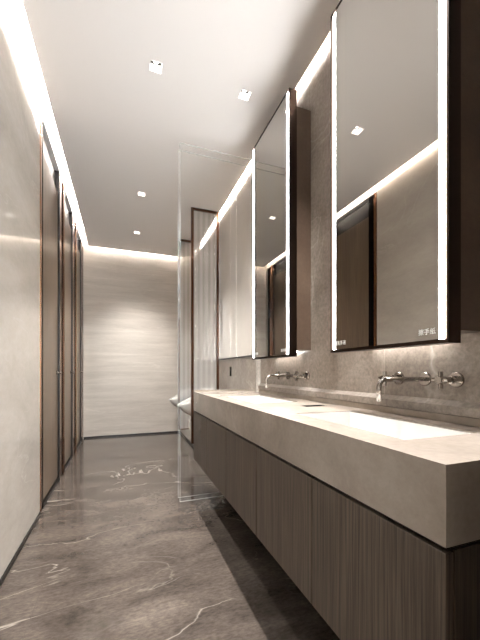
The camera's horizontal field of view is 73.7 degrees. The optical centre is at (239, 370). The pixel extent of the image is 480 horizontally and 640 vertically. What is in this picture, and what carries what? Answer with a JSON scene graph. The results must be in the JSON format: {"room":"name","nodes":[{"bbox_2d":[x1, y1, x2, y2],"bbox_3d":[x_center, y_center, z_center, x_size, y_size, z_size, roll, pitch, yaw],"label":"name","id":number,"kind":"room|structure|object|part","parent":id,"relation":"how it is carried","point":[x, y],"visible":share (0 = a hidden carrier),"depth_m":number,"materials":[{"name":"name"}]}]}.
{"room":"public restroom","nodes":[
{"label":"public restroom","id":0,"kind":"room"},
{"bbox_2d":[0,0,82,577],"bbox_3d":[-1.117,-0.510,1.340,0.100,3.020,7.085,0,0,-20],"label":"wall","id":1,"kind":"structure","parent":0,"point":[19,76],"depth_m":1.78,"materials":[{"name":"beige stone"}]},
{"bbox_2d":[0,511,40,586],"bbox_3d":[-0.614,0.986,0.123,0.006,0.028,4.454,0,0,-20],"label":"baseboard","id":2,"kind":"structure","parent":1,"relation":"attached to","point":[15,556],"depth_m":1.74,"materials":[{"name":"black metal"}]},
{"bbox_2d":[40,110,61,513],"bbox_3d":[-1.567,-0.406,2.649,0.086,2.812,0.929,0,0,-20],"label":"door","id":3,"kind":"structure","parent":1,"relation":"in","point":[50,179],"depth_m":2.61,"materials":[{"name":"brown wood"}]},
{"bbox_2d":[18,0,84,234],"bbox_3d":[-0.371,-2.050,1.669,2.026,0.060,7.390,0,0,-20],"label":"trim","id":4,"kind":"structure","parent":1,"relation":"attached to","point":[21,6],"depth_m":2.31,"materials":[{"name":"white paint"}]},
{"bbox_2d":[62,183,74,474],"bbox_3d":[-1.879,-0.406,3.498,0.086,2.812,0.879,0,0,-20],"label":"door","id":5,"kind":"structure","parent":1,"relation":"in","point":[68,223],"depth_m":3.48,"materials":[{"name":"brown wood"}]},
{"bbox_2d":[75,223,82,452],"bbox_3d":[-2.169,-0.406,4.289,0.086,2.812,0.804,0,0,-20],"label":"door","id":6,"kind":"structure","parent":1,"relation":"in","point":[78,243],"depth_m":4.27,"materials":[{"name":"brown wood"}]},
{"bbox_2d":[83,233,83,438],"bbox_3d":[-2.347,-0.510,4.691,0.100,3.020,0.055,0,0,-20],"label":"wall","id":7,"kind":"structure","parent":0,"point":[83,233],"depth_m":4.69,"materials":[{"name":"beige stone"}]},
{"bbox_2d":[84,235,190,436],"bbox_3d":[-1.540,-0.510,5.070,1.876,3.020,0.100,0,0,-20],"label":"wall","id":8,"kind":"structure","parent":0,"point":[131,297],"depth_m":4.97,"materials":[{"name":"stone"}]},
{"bbox_2d":[84,431,178,438],"bbox_3d":[-1.650,0.988,4.973,1.404,0.024,0.006,0,0,-20],"label":"baseboard","id":9,"kind":"structure","parent":8,"relation":"attached to","point":[169,431],"depth_m":4.95,"materials":[{"name":"black metal"}]},
{"bbox_2d":[0,432,339,639],"bbox_3d":[-0.371,1.050,1.669,2.026,0.100,7.390,0,0,-20],"label":"floor","id":10,"kind":"structure","parent":0,"point":[134,540],"depth_m":1.65,"materials":[{"name":"grey stone"}]},
{"bbox_2d":[22,0,339,257],"bbox_3d":[-0.288,-1.851,1.636,1.522,0.030,7.070,0,0,-20],"label":"ceiling","id":11,"kind":"structure","parent":0,"point":[182,137],"depth_m":2.11,"materials":[{"name":"white paint"}]},
{"bbox_2d":[138,191,145,196],"bbox_3d":[-1.021,-1.878,3.322,0.078,0.086,0.078,0,0,-20],"label":"recessed light","id":12,"kind":"object","parent":11,"relation":"in","point":[143,194],"visible":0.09,"depth_m":3.35,"materials":[{"name":"white paint"}]},
{"bbox_2d":[149,59,162,74],"bbox_3d":[-0.508,-1.878,1.933,0.078,0.086,0.078,0,0,-20],"label":"recessed light","id":13,"kind":"object","parent":11,"relation":"in","point":[154,66],"visible":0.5,"depth_m":1.96,"materials":[{"name":"white paint"}]},
{"bbox_2d":[237,89,251,101],"bbox_3d":[0.031,-1.878,2.131,0.078,0.086,0.078,0,0,-20],"label":"recessed light","id":14,"kind":"object","parent":11,"relation":"in","point":[244,95],"visible":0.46,"depth_m":2.16,"materials":[{"name":"white paint"}]},
{"bbox_2d":[180,414,193,444],"bbox_3d":[-0.468,0.850,4.111,0.206,0.300,2.440,0,0,-20],"label":"wall","id":15,"kind":"structure","parent":0,"point":[185,419],"depth_m":4.74,"materials":[{"name":"stone"}]},
{"bbox_2d":[179,431,193,447],"bbox_3d":[-0.566,0.985,4.071,0.006,0.030,2.434,0,0,-20],"label":"baseboard","id":16,"kind":"structure","parent":15,"relation":"attached to","point":[180,432],"depth_m":4.67,"materials":[{"name":"black metal"}]},
{"bbox_2d":[194,33,479,418],"bbox_3d":[0.491,-0.510,1.959,0.108,3.020,7.140,0,0,-20],"label":"wall","id":17,"kind":"structure","parent":0,"point":[360,371],"depth_m":1.95,"materials":[{"name":"grey stone"}]},
{"bbox_2d":[169,384,198,407],"bbox_3d":[-0.881,0.430,4.918,0.426,0.460,0.310,0,0,-20],"label":"urinal","id":18,"kind":"object","parent":17,"relation":"attached to","point":[185,394],"visible":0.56,"depth_m":4.80,"materials":[{"name":"grey ceramic"}]},
{"bbox_2d":[178,239,200,429],"bbox_3d":[-0.695,-0.509,4.509,0.360,2.649,0.028,0,0,-20],"label":"door frame","id":19,"kind":"structure","parent":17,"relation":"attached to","point":[179,240],"depth_m":4.44,"materials":[{"name":"brown metal"}]},
{"bbox_2d":[177,386,212,415],"bbox_3d":[-0.598,0.430,4.148,0.426,0.460,0.310,0,0,-20],"label":"urinal","id":20,"kind":"object","parent":17,"relation":"attached to","point":[185,406],"visible":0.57,"depth_m":4.03,"materials":[{"name":"grey ceramic"}]},
{"bbox_2d":[191,207,218,443],"bbox_3d":[-0.380,-0.509,3.652,0.360,2.649,0.028,0,0,-20],"label":"door frame","id":21,"kind":"structure","parent":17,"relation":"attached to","point":[193,209],"depth_m":3.58,"materials":[{"name":"brown metal"}]},
{"bbox_2d":[194,355,251,362],"bbox_3d":[-0.329,-0.135,4.023,0.008,0.014,2.700,0,0,-20],"label":"trim","id":22,"kind":"structure","parent":17,"relation":"attached to","point":[247,355],"depth_m":3.41,"materials":[{"name":"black metal"}]},
{"bbox_2d":[252,88,310,359],"bbox_3d":[0.265,-0.891,2.214,0.154,1.609,0.582,0,0,-20],"label":"upper cabinet","id":23,"kind":"object","parent":17,"relation":"attached to","point":[281,156],"visible":1,"depth_m":2.00,"materials":[{"name":"brown metal"}]},
{"bbox_2d":[254,95,286,357],"bbox_3d":[0.198,-0.892,2.190,0.005,1.583,0.512,0,0,-20],"label":"mirror","id":24,"kind":"object","parent":23,"relation":"attached to","point":[270,151],"depth_m":2.15,"materials":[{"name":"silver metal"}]},
{"bbox_2d":[297,107,310,351],"bbox_3d":[0.296,-0.865,2.206,0.100,1.474,0.538,0,0,-20],"label":"panel","id":25,"kind":"object","parent":23,"relation":"attached to","point":[303,115],"depth_m":1.95,"materials":[{"name":"brown paint"}]},
{"bbox_2d":[265,371,309,387],"bbox_3d":[0.272,0.055,2.081,0.236,0.107,0.304,0,0,-20],"label":"faucet","id":26,"kind":"object","parent":17,"relation":"attached to","point":[287,375],"visible":1,"depth_m":2.04,"materials":[{"name":"silver metal"}]},
{"bbox_3d":[0.266,0.065,2.079,0.224,0.086,0.017,0,0,-20],"label":"spout","id":27,"kind":"part","parent":26,"relation":"part of","materials":[{"name":"silver metal"}]},
{"bbox_3d":[0.376,0.030,1.988,0.084,0.058,0.058,0,0,-20],"label":"cross handle","id":28,"kind":"part","parent":26,"relation":"part of","materials":[{"name":"silver metal"}]},
{"bbox_2d":[194,411,479,639],"bbox_3d":[0.229,0.552,1.782,0.499,0.426,2.312,0,0,-20],"label":"vanity cabinet","id":29,"kind":"object","parent":17,"relation":"attached to","point":[369,575],"visible":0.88,"depth_m":0.89,"materials":[{"name":"brown wood"}]},
{"bbox_3d":[-0.315,0.557,2.569,0.020,0.412,0.459,0,0,-20],"label":"cabinet door","id":30,"kind":"part","parent":29,"relation":"part of","materials":[{"name":"brown wood"}]},
{"bbox_3d":[-0.155,0.557,2.134,0.020,0.412,0.456,0,0,-20],"label":"cabinet door","id":31,"kind":"part","parent":29,"relation":"part of","materials":[{"name":"brown wood"}]},
{"bbox_3d":[0.004,0.557,1.700,0.020,0.412,0.456,0,0,-20],"label":"cabinet door","id":32,"kind":"part","parent":29,"relation":"part of","materials":[{"name":"brown wood"}]},
{"bbox_3d":[0.164,0.557,1.266,0.020,0.412,0.456,0,0,-20],"label":"cabinet door","id":33,"kind":"part","parent":29,"relation":"part of","materials":[{"name":"brown wood"}]},
{"bbox_2d":[194,389,479,547],"bbox_3d":[0.230,0.246,1.782,0.500,0.185,2.312,0,0,-20],"label":"countertop","id":34,"kind":"structure","parent":29,"relation":"on","point":[430,486],"depth_m":0.84,"materials":[{"name":"beige stone"}]},
{"bbox_2d":[227,395,293,402],"bbox_3d":[0.117,0.251,2.088,0.278,0.135,0.558,0,0,-20],"label":"washbasin","id":35,"kind":"object","parent":34,"relation":"in","point":[254,399],"visible":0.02,"depth_m":2.33,"materials":[{"name":"grey ceramic"}]},
{"bbox_2d":[300,405,325,406],"bbox_3d":[0.379,0.239,1.647,0.121,0.121,0.058,0,0,-20],"label":"waste slot","id":36,"kind":"object","parent":34,"relation":"in","point":[300,405],"visible":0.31,"depth_m":1.66,"materials":[{"name":"black metal"}]},
{"bbox_2d":[301,411,470,439],"bbox_3d":[0.464,0.251,1.144,0.278,0.135,0.560,0,0,-20],"label":"washbasin","id":37,"kind":"object","parent":34,"relation":"in","point":[404,430],"visible":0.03,"depth_m":1.24,"materials":[{"name":"grey ceramic"}]},
{"bbox_3d":[0.324,0.557,0.830,0.020,0.412,0.459,0,0,-20],"label":"cabinet door","id":38,"kind":"part","parent":29,"relation":"part of","materials":[{"name":"brown wood"}]},
{"bbox_2d":[258,383,479,417],"bbox_3d":[0.512,0.127,1.725,0.030,0.047,2.010,0,0,-20],"label":"stone ledge","id":39,"kind":"object","parent":17,"relation":"attached to","point":[452,407],"visible":1,"depth_m":1.33,"materials":[{"name":"grey stone"}]},
{"bbox_2d":[330,0,479,352],"bbox_3d":[0.608,-0.891,1.282,0.154,1.609,0.592,0,0,-20],"label":"upper cabinet","id":40,"kind":"object","parent":17,"relation":"attached to","point":[405,74],"visible":1,"depth_m":1.14,"materials":[{"name":"brown metal"}]},
{"bbox_2d":[336,0,438,348],"bbox_3d":[0.541,-0.892,1.257,0.005,1.583,0.522,0,0,-20],"label":"mirror","id":41,"kind":"object","parent":40,"relation":"attached to","point":[387,51],"depth_m":1.21,"materials":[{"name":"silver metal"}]},
{"bbox_2d":[461,0,479,333],"bbox_3d":[0.639,-0.865,1.274,0.100,1.474,0.548,0,0,-20],"label":"panel","id":42,"kind":"object","parent":40,"relation":"attached to","point":[470,9],"depth_m":1.02,"materials":[{"name":"brown paint"}]},
{"bbox_2d":[376,371,464,400],"bbox_3d":[0.601,0.055,1.185,0.236,0.107,0.304,0,0,-20],"label":"faucet","id":43,"kind":"object","parent":17,"relation":"attached to","point":[456,379],"visible":1,"depth_m":1.14,"materials":[{"name":"silver metal"}]},
{"bbox_3d":[0.620,0.030,1.323,0.084,0.058,0.058,0,0,-20],"label":"cross handle","id":44,"kind":"part","parent":43,"relation":"part of","materials":[{"name":"silver metal"}]},
{"bbox_3d":[0.664,0.030,1.339,0.010,0.053,0.053,0,0,-20],"label":"wall plate","id":45,"kind":"part","parent":43,"relation":"part of","materials":[{"name":"silver metal"}]},
{"bbox_3d":[0.595,0.065,1.183,0.224,0.086,0.017,0,0,-20],"label":"spout","id":46,"kind":"part","parent":43,"relation":"part of","materials":[{"name":"silver metal"}]},
{"bbox_3d":[0.707,0.030,1.224,0.010,0.053,0.053,0,0,-20],"label":"wall plate","id":47,"kind":"part","parent":43,"relation":"part of","materials":[{"name":"silver metal"}]},
{"bbox_3d":[0.705,0.030,1.092,0.084,0.058,0.058,0,0,-20],"label":"cross handle","id":48,"kind":"part","parent":43,"relation":"part of","materials":[{"name":"silver metal"}]},
{"bbox_3d":[0.749,0.030,1.108,0.010,0.053,0.053,0,0,-20],"label":"wall plate","id":49,"kind":"part","parent":43,"relation":"part of","materials":[{"name":"silver metal"}]}
]}

